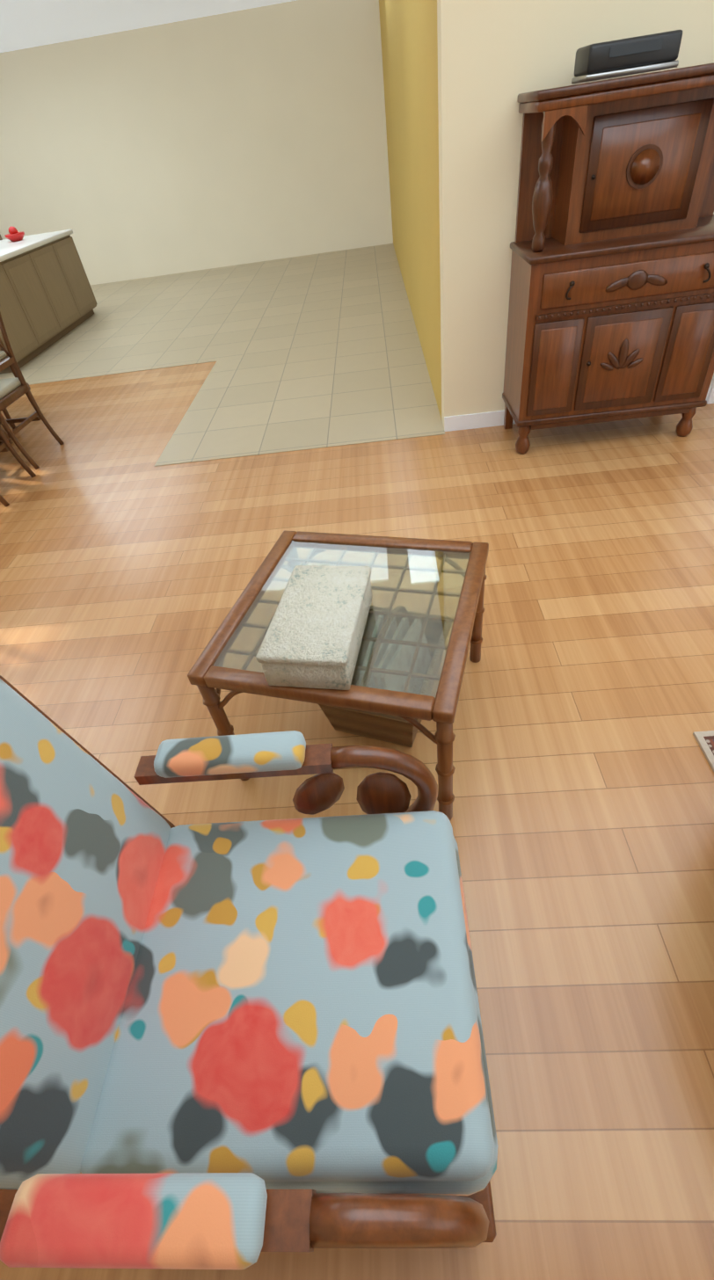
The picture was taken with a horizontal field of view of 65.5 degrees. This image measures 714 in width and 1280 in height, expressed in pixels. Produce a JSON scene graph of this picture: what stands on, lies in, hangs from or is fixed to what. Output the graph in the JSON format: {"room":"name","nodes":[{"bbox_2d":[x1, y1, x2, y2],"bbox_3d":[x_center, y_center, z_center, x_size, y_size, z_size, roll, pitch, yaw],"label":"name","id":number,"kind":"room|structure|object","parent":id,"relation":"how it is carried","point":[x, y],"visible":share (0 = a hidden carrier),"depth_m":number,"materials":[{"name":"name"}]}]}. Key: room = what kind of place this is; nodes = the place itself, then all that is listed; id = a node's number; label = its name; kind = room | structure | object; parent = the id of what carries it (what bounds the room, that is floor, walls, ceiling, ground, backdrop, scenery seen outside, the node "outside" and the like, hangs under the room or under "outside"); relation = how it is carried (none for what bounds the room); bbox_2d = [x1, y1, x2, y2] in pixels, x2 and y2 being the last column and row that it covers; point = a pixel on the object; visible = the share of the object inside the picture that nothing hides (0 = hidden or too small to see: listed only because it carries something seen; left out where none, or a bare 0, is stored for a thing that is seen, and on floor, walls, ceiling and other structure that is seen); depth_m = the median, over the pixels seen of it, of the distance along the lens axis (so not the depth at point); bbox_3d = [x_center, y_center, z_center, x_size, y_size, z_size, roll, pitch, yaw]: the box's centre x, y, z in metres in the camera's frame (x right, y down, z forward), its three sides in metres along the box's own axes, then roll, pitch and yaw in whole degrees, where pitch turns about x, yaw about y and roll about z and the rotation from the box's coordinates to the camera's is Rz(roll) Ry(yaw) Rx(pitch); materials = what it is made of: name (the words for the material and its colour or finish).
{"room":"living room","nodes":[
{"label":"living room","id":0,"kind":"room"},
{"bbox_2d":[0,0,296,52],"bbox_3d":[-0.139,-4.149,1.100,13.420,2.118,14.900,-5,43,5],"label":"ceiling","id":1,"kind":"structure","parent":0,"point":[25,24],"depth_m":6.57,"materials":[{"name":"white paint"}]},
{"bbox_2d":[0,0,392,285],"bbox_3d":[-3.087,-7.827,7.704,7.155,4.600,0.150,-5,43,5],"label":"wall","id":2,"kind":"structure","parent":0,"point":[243,136],"depth_m":8.09,"materials":[{"name":"beige paint"}]},
{"bbox_2d":[0,243,444,465],"bbox_3d":[-2.835,-3.563,6.499,6.855,0.014,7.440,-5,43,5],"label":"floor","id":3,"kind":"structure","parent":0,"point":[316,351],"depth_m":5.49,"materials":[{"name":"beige tile"}]},
{"bbox_2d":[0,232,97,373],"bbox_3d":[-3.975,-3.903,6.402,0.842,0.880,2.522,-5,43,5],"label":"kitchen island","id":4,"kind":"object","parent":3,"relation":"on","point":[47,299],"depth_m":6.29,"materials":[{"name":"brown wood"}]},
{"bbox_2d":[0,229,72,261],"bbox_3d":[-4.039,-4.245,6.097,0.900,0.044,2.580,-5,43,5],"label":"island countertop","id":5,"kind":"structure","parent":4,"relation":"on","point":[8,249],"depth_m":6.37,"materials":[{"name":"white stone"}]},
{"bbox_2d":[4,225,24,241],"bbox_3d":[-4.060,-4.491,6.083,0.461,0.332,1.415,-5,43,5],"label":"rubber duck","id":6,"kind":"object","parent":5,"relation":"on","point":[14,235],"depth_m":6.54,"materials":[{"name":"red plastic"}]},
{"bbox_2d":[0,361,713,1279],"bbox_3d":[0.259,-1.384,3.689,13.500,0.060,14.900,-5,43,5],"label":"floor","id":7,"kind":"structure","parent":0,"point":[582,820],"depth_m":1.93,"materials":[{"name":"brown wood"}]},
{"bbox_2d":[0,425,10,439],"bbox_3d":[-3.048,-1.353,3.596,0.950,0.780,2.120,-5,43,5],"label":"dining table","id":8,"kind":"object","parent":7,"relation":"on","point":[5,433],"visible":0.17,"depth_m":4.23,"materials":[{"name":"brown wood"}]},
{"bbox_2d":[0,336,27,429],"bbox_3d":[-3.055,-2.220,4.391,0.480,0.970,0.516,-5,43,5],"label":"dining chair","id":9,"kind":"object","parent":7,"relation":"on","point":[3,355],"visible":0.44,"depth_m":4.47,"materials":[{"name":"brown wood"}]},
{"bbox_2d":[0,427,36,506],"bbox_3d":[-2.470,-1.309,3.319,0.516,0.970,0.480,-5,43,5],"label":"dining chair","id":10,"kind":"object","parent":7,"relation":"on","point":[5,444],"visible":1,"depth_m":3.63,"materials":[{"name":"brown wood"}]},
{"bbox_2d":[0,305,63,469],"bbox_3d":[-2.488,-1.669,3.705,0.516,0.970,0.480,-3,43,7],"label":"dining chair","id":11,"kind":"object","parent":7,"relation":"on","point":[12,390],"visible":0.9,"depth_m":3.77,"materials":[{"name":"brown wood"}]},
{"bbox_2d":[0,675,498,1269],"bbox_3d":[-0.264,0.478,0.901,0.913,1.145,0.715,-5,43,5],"label":"floral armchair","id":12,"kind":"object","parent":7,"relation":"on","point":[243,1044],"visible":1,"depth_m":0.87,"materials":[{"name":"multicoloured fabric"}]},
{"bbox_2d":[187,530,488,820],"bbox_3d":[0.010,0.074,1.761,0.700,0.500,0.702,7,45,16],"label":"glass side table","id":13,"kind":"object","parent":7,"relation":"on","point":[207,673],"visible":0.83,"depth_m":1.53,"materials":[{"name":"brown wood"}]},
{"bbox_2d":[255,565,372,690],"bbox_3d":[-0.095,-0.044,1.452,0.220,0.110,0.370,2,44,12],"label":"decorative box","id":14,"kind":"object","parent":13,"relation":"on","point":[313,636],"visible":1,"depth_m":1.37,"materials":[{"name":"white stone"}]},
{"bbox_2d":[316,605,451,747],"bbox_3d":[0.100,0.082,1.871,0.344,0.319,0.484,10,46,19],"label":"wicker basket","id":15,"kind":"object","parent":7,"relation":"on","point":[390,729],"visible":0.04,"depth_m":1.80,"materials":[{"name":"wicker"}]},
{"bbox_2d":[501,62,713,454],"bbox_3d":[1.310,-1.776,2.777,1.020,1.505,0.474,-5,43,5],"label":"cabinet","id":16,"kind":"object","parent":7,"relation":"on","point":[611,308],"visible":1,"depth_m":2.59,"materials":[{"name":"brown wood"}]},
{"bbox_2d":[571,29,682,83],"bbox_3d":[1.098,-2.383,2.270,0.360,0.104,0.211,-5,43,5],"label":"radio","id":17,"kind":"object","parent":16,"relation":"on","point":[638,54],"visible":1,"depth_m":2.20,"materials":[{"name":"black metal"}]},
{"bbox_2d":[692,730,713,771],"bbox_3d":[3.247,1.053,0.526,4.450,0.010,2.770,-5,43,5],"label":"rug","id":18,"kind":"object","parent":7,"relation":"on","point":[705,740],"visible":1,"depth_m":1.68,"materials":[{"name":"beige fabric"}]},
{"bbox_2d":[378,0,441,418],"bbox_3d":[0.380,-5.587,4.725,0.150,4.600,7.240,-5,43,5],"label":"wall","id":19,"kind":"structure","parent":0,"point":[409,36],"depth_m":4.02,"materials":[{"name":"yellow paint"}]},
{"bbox_2d":[436,0,713,431],"bbox_3d":[3.396,-3.304,1.778,6.245,4.600,0.164,-5,43,5],"label":"wall","id":20,"kind":"structure","parent":0,"point":[496,58],"depth_m":2.57,"materials":[{"name":"white paint"}]},
{"bbox_2d":[706,374,713,403],"bbox_3d":[3.352,-2.421,2.612,2.690,2.195,0.215,-5,43,5],"label":"door frame","id":21,"kind":"structure","parent":20,"relation":"attached to","point":[710,398],"depth_m":3.35,"materials":[{"name":"white"}]}
]}

